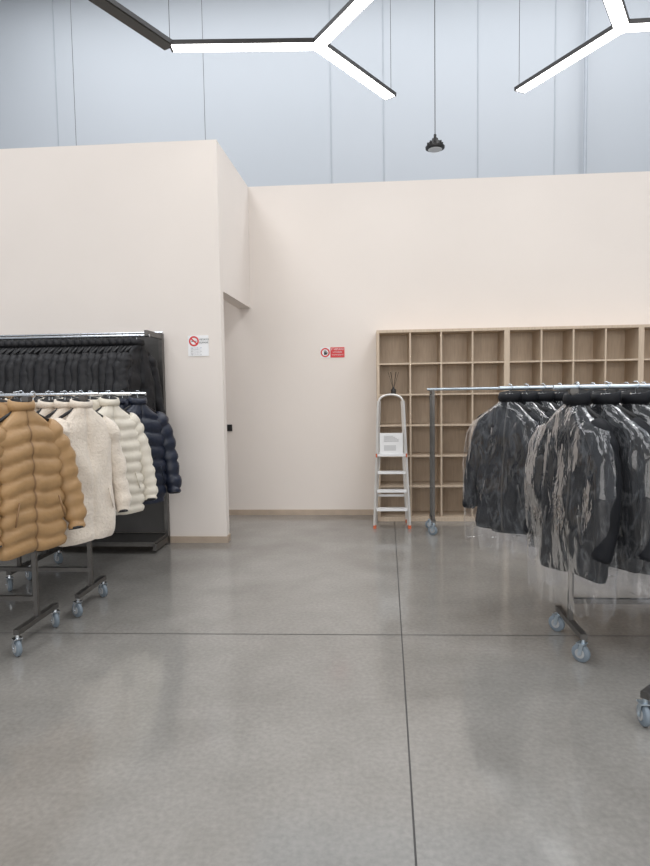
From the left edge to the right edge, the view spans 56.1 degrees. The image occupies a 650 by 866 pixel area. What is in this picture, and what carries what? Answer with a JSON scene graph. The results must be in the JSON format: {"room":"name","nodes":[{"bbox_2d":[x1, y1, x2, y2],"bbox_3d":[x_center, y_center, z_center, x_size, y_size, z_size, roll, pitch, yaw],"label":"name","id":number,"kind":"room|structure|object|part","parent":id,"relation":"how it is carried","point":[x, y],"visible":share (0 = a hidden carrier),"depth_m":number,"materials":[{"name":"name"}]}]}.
{"room":"clothing store","nodes":[
{"label":"clothing store","id":0,"kind":"room"},
{"bbox_2d":[0,139,229,535],"bbox_3d":[-4.784,-0.821,6.293,7.575,3.915,0.120,-1,4,4],"label":"wall","id":1,"kind":"structure","parent":0,"point":[126,237],"depth_m":5.99,"materials":[{"name":"beige paint"}]},
{"bbox_2d":[188,335,208,355],"bbox_3d":[-1.240,-0.855,5.981,0.209,0.200,0.006,-1,4,4],"label":"no smoking sign","id":2,"kind":"object","parent":1,"relation":"attached to","point":[198,345],"visible":1,"depth_m":5.98,"materials":[{"name":"white plastic"}]},
{"bbox_2d":[170,533,230,542],"bbox_3d":[-4.749,1.099,6.419,7.587,0.065,0.132,-1,4,4],"label":"baseboard","id":3,"kind":"structure","parent":1,"relation":"attached to","point":[173,539],"depth_m":6.11,"materials":[{"name":"brown wood"}]},
{"bbox_2d":[219,145,250,307],"bbox_3d":[-1.020,-2.154,6.627,0.155,1.415,1.250,-1,4,4],"label":"wall","id":4,"kind":"structure","parent":0,"point":[234,191],"depth_m":6.55,"materials":[{"name":"beige paint"}]},
{"bbox_2d":[0,515,649,865],"bbox_3d":[0.127,1.491,1.603,18.000,0.200,21.000,-1,4,4],"label":"floor","id":5,"kind":"structure","parent":0,"point":[248,738],"depth_m":2.93,"materials":[{"name":"concrete"}]},
{"bbox_2d":[0,393,59,656],"bbox_3d":[-2.675,0.526,3.750,1.930,1.514,0.511,-1,4,4],"label":"rack","id":6,"kind":"object","parent":5,"relation":"on","point":[17,649],"visible":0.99,"depth_m":3.69,"materials":[{"name":"metal"}]},
{"bbox_2d":[0,399,6,405],"bbox_3d":[-1.954,0.236,3.662,0.272,0.974,0.729,1,4,27],"label":"puffer jacket","id":7,"kind":"object","parent":6,"relation":"hanging from","point":[2,401],"visible":0.02,"depth_m":3.63,"materials":[{"name":"fabric"}]},
{"bbox_2d":[0,390,86,560],"bbox_3d":[-1.804,0.232,3.674,0.267,0.987,0.748,1,6,29],"label":"puffer jacket","id":8,"kind":"object","parent":6,"relation":"hanging from","point":[40,486],"visible":1,"depth_m":3.63,"materials":[{"name":"fabric"}]},
{"bbox_2d":[0,392,107,616],"bbox_3d":[-2.574,0.484,4.337,2.050,1.514,0.478,-1,4,4],"label":"rack","id":9,"kind":"object","parent":5,"relation":"on","point":[77,609],"visible":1,"depth_m":4.29,"materials":[{"name":"metal"}]},
{"bbox_2d":[31,391,38,411],"bbox_3d":[-1.996,0.229,4.265,0.223,1.045,0.716,1,4,26],"label":"jacket","id":10,"kind":"object","parent":9,"relation":"hanging from","point":[36,401],"visible":0.02,"depth_m":4.21,"materials":[{"name":"white fabric"}]},
{"bbox_2d":[37,391,54,415],"bbox_3d":[-1.913,0.226,4.276,0.236,1.042,0.711,1,4,27],"label":"jacket","id":11,"kind":"object","parent":9,"relation":"hanging from","point":[45,406],"visible":0.05,"depth_m":4.17,"materials":[{"name":"white fabric"}]},
{"bbox_2d":[45,391,115,507],"bbox_3d":[-1.786,0.228,4.272,0.219,1.049,0.705,1,5,30],"label":"jacket","id":12,"kind":"object","parent":9,"relation":"hanging from","point":[61,405],"visible":0.05,"depth_m":4.16,"materials":[{"name":"white fabric"}]},
{"bbox_2d":[55,390,131,546],"bbox_3d":[-1.670,0.227,4.247,0.212,1.044,0.716,2,5,32],"label":"jacket","id":13,"kind":"object","parent":9,"relation":"hanging from","point":[94,438],"visible":0.62,"depth_m":4.24,"materials":[{"name":"white fabric"}]},
{"bbox_2d":[5,392,130,590],"bbox_3d":[-2.518,0.453,4.787,2.100,1.514,0.364,-1,4,4],"label":"rack","id":14,"kind":"object","parent":5,"relation":"on","point":[9,582],"visible":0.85,"depth_m":4.67,"materials":[{"name":"metal"}]},
{"bbox_2d":[42,391,58,398],"bbox_3d":[-2.085,0.158,4.731,0.243,0.961,0.728,2,6,32],"label":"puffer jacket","id":15,"kind":"object","parent":14,"relation":"hanging from","point":[51,391],"visible":0.02,"depth_m":4.72,"materials":[{"name":"fabric"}]},
{"bbox_2d":[88,391,98,408],"bbox_3d":[-1.783,0.155,4.710,0.243,0.961,0.728,2,6,34],"label":"puffer jacket","id":16,"kind":"object","parent":14,"relation":"hanging from","point":[90,397],"visible":0.04,"depth_m":4.72,"materials":[{"name":"fabric"}]},
{"bbox_2d":[92,390,157,514],"bbox_3d":[-1.640,0.153,4.701,0.244,0.960,0.729,3,6,37],"label":"puffer jacket","id":17,"kind":"object","parent":14,"relation":"hanging from","point":[140,473],"visible":0.39,"depth_m":4.76,"materials":[{"name":"fabric"}]},
{"bbox_2d":[0,330,169,550],"bbox_3d":[-2.794,0.084,5.907,2.440,2.102,0.440,-1,4,4],"label":"frame","id":18,"kind":"object","parent":5,"relation":"on","point":[155,517],"visible":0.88,"depth_m":5.96,"materials":[{"name":"metal"}]},
{"bbox_2d":[0,335,4,351],"bbox_3d":[-2.954,-0.421,5.700,0.179,0.973,0.657,0,3,8],"label":"jacket","id":19,"kind":"object","parent":18,"relation":"hanging from","point":[2,347],"visible":0.03,"depth_m":5.60,"materials":[{"name":"fabric"}]},
{"bbox_2d":[0,335,11,364],"bbox_3d":[-2.892,-0.422,5.684,0.191,0.971,0.660,0,3,7],"label":"jacket","id":20,"kind":"object","parent":18,"relation":"hanging from","point":[7,344],"visible":0.12,"depth_m":5.59,"materials":[{"name":"fabric"}]},
{"bbox_2d":[0,335,19,399],"bbox_3d":[-2.817,-0.423,5.692,0.186,0.974,0.664,0,4,13],"label":"jacket","id":21,"kind":"object","parent":18,"relation":"hanging from","point":[14,343],"visible":0.09,"depth_m":5.46,"materials":[{"name":"fabric"}]},
{"bbox_2d":[3,335,26,398],"bbox_3d":[-2.747,-0.423,5.683,0.186,0.976,0.658,0,4,11],"label":"jacket","id":22,"kind":"object","parent":18,"relation":"hanging from","point":[9,386],"visible":0.14,"depth_m":5.42,"materials":[{"name":"fabric"}]},
{"bbox_2d":[12,335,32,392],"bbox_3d":[-2.694,-0.426,5.686,0.199,0.980,0.671,0,5,11],"label":"jacket","id":23,"kind":"object","parent":18,"relation":"hanging from","point":[18,361],"visible":0.1,"depth_m":5.43,"materials":[{"name":"fabric"}]},
{"bbox_2d":[19,335,39,392],"bbox_3d":[-2.618,-0.426,5.662,0.196,0.984,0.682,0,3,7],"label":"jacket","id":24,"kind":"object","parent":18,"relation":"hanging from","point":[23,380],"visible":0.1,"depth_m":5.41,"materials":[{"name":"fabric"}]},
{"bbox_2d":[25,334,47,392],"bbox_3d":[-2.548,-0.426,5.673,0.186,0.975,0.658,0,4,15],"label":"jacket","id":25,"kind":"object","parent":18,"relation":"hanging from","point":[30,367],"visible":0.11,"depth_m":5.41,"materials":[{"name":"fabric"}]},
{"bbox_2d":[33,334,53,392],"bbox_3d":[-2.487,-0.427,5.655,0.191,0.971,0.660,-1,3,10],"label":"jacket","id":26,"kind":"object","parent":18,"relation":"hanging from","point":[38,362],"visible":0.14,"depth_m":5.41,"materials":[{"name":"fabric"}]},
{"bbox_2d":[39,334,61,392],"bbox_3d":[-2.417,-0.428,5.649,0.194,0.971,0.663,0,4,13],"label":"jacket","id":27,"kind":"object","parent":18,"relation":"hanging from","point":[45,380],"visible":0.15,"depth_m":5.40,"materials":[{"name":"fabric"}]},
{"bbox_2d":[48,334,67,392],"bbox_3d":[-2.348,-0.429,5.672,0.187,0.974,0.660,0,4,12],"label":"jacket","id":28,"kind":"object","parent":18,"relation":"hanging from","point":[51,368],"visible":0.13,"depth_m":5.41,"materials":[{"name":"fabric"}]},
{"bbox_2d":[54,334,74,392],"bbox_3d":[-2.301,-0.429,5.653,0.191,0.971,0.660,1,4,10],"label":"jacket","id":29,"kind":"object","parent":18,"relation":"hanging from","point":[61,361],"visible":0.25,"depth_m":5.40,"materials":[{"name":"fabric"}]},
{"bbox_2d":[64,334,81,392],"bbox_3d":[-2.217,-0.430,5.657,0.192,0.975,0.665,0,4,8],"label":"jacket","id":30,"kind":"object","parent":18,"relation":"hanging from","point":[77,342],"visible":0.11,"depth_m":5.40,"materials":[{"name":"fabric"}]},
{"bbox_2d":[69,333,90,392],"bbox_3d":[-2.152,-0.431,5.654,0.186,0.974,0.659,0,4,12],"label":"jacket","id":31,"kind":"object","parent":18,"relation":"hanging from","point":[84,342],"visible":0.16,"depth_m":5.38,"materials":[{"name":"fabric"}]},
{"bbox_2d":[77,333,95,392],"bbox_3d":[-2.091,-0.431,5.629,0.191,0.971,0.660,-1,3,9],"label":"jacket","id":32,"kind":"object","parent":18,"relation":"hanging from","point":[82,362],"visible":0.16,"depth_m":5.37,"materials":[{"name":"fabric"}]},
{"bbox_2d":[86,333,102,392],"bbox_3d":[-2.016,-0.432,5.641,0.196,0.975,0.665,0,4,12],"label":"jacket","id":33,"kind":"object","parent":18,"relation":"hanging from","point":[98,342],"visible":0.13,"depth_m":5.40,"materials":[{"name":"fabric"}]},
{"bbox_2d":[90,333,110,396],"bbox_3d":[-1.956,-0.433,5.645,0.183,0.974,0.660,0,4,15],"label":"jacket","id":34,"kind":"object","parent":18,"relation":"hanging from","point":[94,387],"visible":0.13,"depth_m":5.38,"materials":[{"name":"fabric"}]},
{"bbox_2d":[98,333,116,396],"bbox_3d":[-1.893,-0.433,5.626,0.191,0.971,0.660,-1,5,13],"label":"jacket","id":35,"kind":"object","parent":18,"relation":"hanging from","point":[102,362],"visible":0.2,"depth_m":5.38,"materials":[{"name":"fabric"}]},
{"bbox_2d":[104,333,123,396],"bbox_3d":[-1.821,-0.434,5.612,0.197,0.972,0.664,0,4,14],"label":"jacket","id":36,"kind":"object","parent":18,"relation":"hanging from","point":[109,377],"visible":0.15,"depth_m":5.37,"materials":[{"name":"fabric"}]},
{"bbox_2d":[112,333,130,396],"bbox_3d":[-1.768,-0.434,5.625,0.179,0.973,0.657,0,4,11],"label":"jacket","id":37,"kind":"object","parent":18,"relation":"hanging from","point":[116,366],"visible":0.12,"depth_m":5.35,"materials":[{"name":"fabric"}]},
{"bbox_2d":[116,332,165,413],"bbox_3d":[-1.710,-0.434,5.604,0.191,0.971,0.660,1,4,21],"label":"jacket","id":38,"kind":"object","parent":18,"relation":"hanging from","point":[138,370],"visible":0.64,"depth_m":5.59,"materials":[{"name":"fabric"}]},
{"bbox_2d":[30,392,145,563],"bbox_3d":[-2.505,0.425,5.185,2.070,1.514,0.510,-1,4,4],"label":"rack","id":39,"kind":"object","parent":5,"relation":"on","point":[58,558],"visible":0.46,"depth_m":5.30,"materials":[{"name":"metal"}]},
{"bbox_2d":[114,390,166,489],"bbox_3d":[-1.679,0.120,5.105,0.282,0.957,0.766,2,5,33],"label":"puffer jacket","id":40,"kind":"object","parent":39,"relation":"hanging from","point":[122,402],"visible":0.02,"depth_m":5.02,"materials":[{"name":"fabric"}]},
{"bbox_2d":[123,390,181,503],"bbox_3d":[-1.563,0.121,5.087,0.270,0.969,0.782,3,5,40],"label":"puffer jacket","id":41,"kind":"object","parent":39,"relation":"hanging from","point":[158,430],"visible":0.44,"depth_m":5.17,"materials":[{"name":"fabric"}]},
{"bbox_2d":[107,521,591,865],"bbox_3d":[-0.002,1.520,-0.255,17.800,0.001,15.280,-1,4,4],"label":"trim","id":42,"kind":"structure","parent":5,"relation":"on","point":[414,838],"depth_m":3.54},
{"bbox_2d":[373,393,410,528],"bbox_3d":[0.729,0.296,6.729,0.410,1.462,0.348,-1,4,4],"label":"step ladder","id":43,"kind":"object","parent":5,"relation":"on","point":[390,444],"visible":1,"depth_m":6.63,"materials":[{"name":"metal"}]},
{"bbox_3d":[0.723,0.113,6.664,0.250,0.224,0.052,-1,4,4],"label":"instruction panel","id":44,"kind":"part","parent":43,"relation":"part of","materials":[{"name":"white plastic"}]},
{"bbox_2d":[376,327,506,520],"bbox_3d":[1.324,-0.090,7.051,1.440,2.170,0.369,-1,4,4],"label":"bookcase","id":45,"kind":"object","parent":5,"relation":"on","point":[423,359],"visible":0.67,"depth_m":7.18,"materials":[{"name":"brown wood"}]},
{"bbox_2d":[388,372,398,393],"bbox_3d":[0.784,-0.573,6.990,0.124,0.251,0.091,-1,4,4],"label":"reed diffuser","id":46,"kind":"object","parent":45,"relation":"on","point":[393,390],"visible":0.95,"depth_m":6.98,"materials":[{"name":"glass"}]},
{"bbox_2d":[425,387,498,534],"bbox_3d":[2.202,0.277,6.305,2.292,1.514,0.352,-1,4,4],"label":"rack","id":47,"kind":"object","parent":5,"relation":"on","point":[430,524],"visible":0.47,"depth_m":6.28,"materials":[{"name":"metal"}]},
{"bbox_2d":[499,385,552,389],"bbox_3d":[2.300,0.424,4.153,2.200,1.514,0.510,-1,4,4],"label":"rack","id":48,"kind":"object","parent":5,"relation":"on","point":[500,387],"visible":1,"depth_m":4.14,"materials":[{"name":"metal"}]},
{"bbox_2d":[462,384,543,534],"bbox_3d":[1.266,0.240,4.199,0.279,1.159,0.708,-4,5,-38],"label":"jacket","id":49,"kind":"object","parent":48,"relation":"hanging from","point":[499,468],"visible":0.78,"depth_m":4.16,"materials":[{"name":"fabric"}]},
{"bbox_2d":[476,384,553,537],"bbox_3d":[1.365,0.271,4.196,0.282,1.219,0.694,-4,5,-39],"label":"jacket","id":50,"kind":"object","parent":48,"relation":"hanging from","point":[529,398],"visible":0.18,"depth_m":4.09,"materials":[{"name":"fabric"}]},
{"bbox_2d":[536,383,561,413],"bbox_3d":[1.486,0.252,4.197,0.292,1.193,0.714,-4,6,-36],"label":"jacket","id":51,"kind":"object","parent":48,"relation":"hanging from","point":[545,397],"visible":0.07,"depth_m":4.08,"materials":[{"name":"fabric"}]},
{"bbox_2d":[553,383,567,406],"bbox_3d":[1.587,0.236,4.176,0.292,1.163,0.714,-3,5,-35],"label":"jacket","id":52,"kind":"object","parent":48,"relation":"hanging from","point":[558,394],"visible":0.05,"depth_m":4.09,"materials":[{"name":"fabric"}]},
{"bbox_2d":[590,383,602,404],"bbox_3d":[1.806,0.248,4.174,0.286,1.197,0.726,-4,6,-38],"label":"jacket","id":53,"kind":"object","parent":48,"relation":"hanging from","point":[591,390],"visible":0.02,"depth_m":4.14,"materials":[{"name":"fabric"}]},
{"bbox_2d":[507,324,641,390],"bbox_3d":[2.761,-0.105,6.950,1.440,2.170,0.369,-1,4,4],"label":"bookcase","id":54,"kind":"object","parent":5,"relation":"on","point":[597,354],"visible":0.28,"depth_m":7.02,"materials":[{"name":"brown wood"}]},
{"bbox_2d":[549,384,649,662],"bbox_3d":[2.325,0.473,3.438,2.050,1.514,0.513,-1,4,4],"label":"rack","id":55,"kind":"object","parent":5,"relation":"on","point":[580,651],"visible":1,"depth_m":3.49,"materials":[{"name":"metal"}]},
{"bbox_2d":[523,382,622,583],"bbox_3d":[1.437,0.355,3.501,0.309,1.295,0.736,-2,4,-16],"label":"jacket","id":56,"kind":"object","parent":55,"relation":"hanging from","point":[577,513],"visible":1,"depth_m":3.39,"materials":[{"name":"fabric"}]},
{"bbox_2d":[590,381,649,572],"bbox_3d":[1.585,0.332,3.466,0.309,1.257,0.754,-3,4,-30],"label":"jacket","id":57,"kind":"object","parent":55,"relation":"hanging from","point":[632,548],"visible":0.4,"depth_m":3.27,"materials":[{"name":"fabric"}]},
{"bbox_2d":[608,381,649,574],"bbox_3d":[1.753,0.321,3.449,0.298,1.237,0.756,-3,4,-31],"label":"jacket","id":58,"kind":"object","parent":55,"relation":"hanging from","point":[637,401],"visible":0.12,"depth_m":3.36,"materials":[{"name":"fabric"}]},
{"bbox_2d":[636,684,649,726],"bbox_3d":[2.073,0.565,2.161,0.504,1.514,1.707,-4,5,-39],"label":"rack","id":59,"kind":"object","parent":5,"relation":"on","point":[643,707],"visible":1,"depth_m":2.68,"materials":[{"name":"metal"}]},
{"bbox_2d":[641,324,649,383],"bbox_3d":[4.197,-0.120,6.850,1.440,2.170,0.369,-1,4,4],"label":"bookcase","id":60,"kind":"object","parent":5,"relation":"on","point":[645,344],"visible":0.11,"depth_m":6.99,"materials":[{"name":"brown wood"}]},
{"bbox_2d":[0,0,649,186],"bbox_3d":[0.785,-4.085,11.818,18.000,9.500,0.200,-1,4,4],"label":"wall","id":61,"kind":"structure","parent":0,"point":[268,112],"depth_m":11.59,"materials":[{"name":"white paint"}]},
{"bbox_2d":[52,0,556,183],"bbox_3d":[-0.120,-4.069,11.776,14.218,9.500,0.010,-1,4,4],"label":"trim","id":62,"kind":"structure","parent":61,"relation":"attached to","point":[52,0],"depth_m":11.48,"materials":[{"name":"grey metal"}]},
{"bbox_2d":[583,0,588,173],"bbox_3d":[4.779,-4.105,11.304,0.080,9.490,0.230,-1,4,4],"label":"downpipe","id":63,"kind":"object","parent":61,"relation":"attached to","point":[586,1],"visible":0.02,"depth_m":11.08,"materials":[{"name":"white metal"}]},
{"bbox_2d":[223,171,649,514],"bbox_3d":[3.389,-1.000,7.106,12.190,3.915,0.150,-1,4,4],"label":"wall","id":64,"kind":"structure","parent":0,"point":[335,264],"depth_m":7.16,"materials":[{"name":"beige paint"}]},
{"bbox_2d":[227,425,231,430],"bbox_3d":[-1.157,-0.062,7.402,0.060,0.080,0.018,-1,4,4],"label":"light switch","id":65,"kind":"object","parent":64,"relation":"attached to","point":[229,427],"visible":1,"depth_m":7.40,"materials":[{"name":"black plastic"}]},
{"bbox_2d":[229,509,373,514],"bbox_3d":[-1.022,0.971,7.468,3.300,0.065,0.012,-1,4,4],"label":"baseboard","id":66,"kind":"structure","parent":64,"relation":"attached to","point":[312,511],"depth_m":7.41,"materials":[{"name":"brown wood"}]},
{"bbox_2d":[321,347,344,357],"bbox_3d":[0.089,-0.958,7.258,0.285,0.120,0.006,-1,4,4],"label":"no entry sign","id":67,"kind":"object","parent":64,"relation":"attached to","point":[326,352],"visible":1,"depth_m":7.26,"materials":[{"name":"red plastic"}]},
{"bbox_3d":[-0.018,-8.184,0.935,18.400,0.200,21.400,-1,4,4],"label":"ceiling","id":68,"kind":"structure","parent":0,"visible":0},
{"bbox_2d":[70,0,205,145],"bbox_3d":[-3.191,-5.433,10.492,2.288,6.490,0.007,-1,4,4],"label":"cable","id":69,"kind":"object","parent":68,"relation":"hanging from","point":[201,0],"visible":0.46,"depth_m":10.44,"materials":[{"name":"grey metal"}]},
{"bbox_2d":[88,0,395,99],"bbox_3d":[-0.628,-5.721,4.716,2.504,5.197,2.181,-1,4,4],"label":"led light","id":70,"kind":"object","parent":68,"relation":"hanging from","point":[320,43],"visible":1,"depth_m":4.90,"materials":[{"name":"white plastic"}]},
{"bbox_2d":[425,0,444,152],"bbox_3d":[1.615,-6.441,8.983,0.290,4.416,0.290,-1,4,4],"label":"pendant lamp","id":71,"kind":"object","parent":68,"relation":"hanging from","point":[435,145],"visible":1,"depth_m":9.05,"materials":[{"name":"black plastic"}]},
{"bbox_2d":[514,0,649,92],"bbox_3d":[2.557,-5.757,4.547,1.866,5.197,2.072,-1,4,4],"label":"led light","id":72,"kind":"object","parent":68,"relation":"hanging from","point":[617,12],"visible":1,"depth_m":4.94,"materials":[{"name":"white plastic"}]}
]}

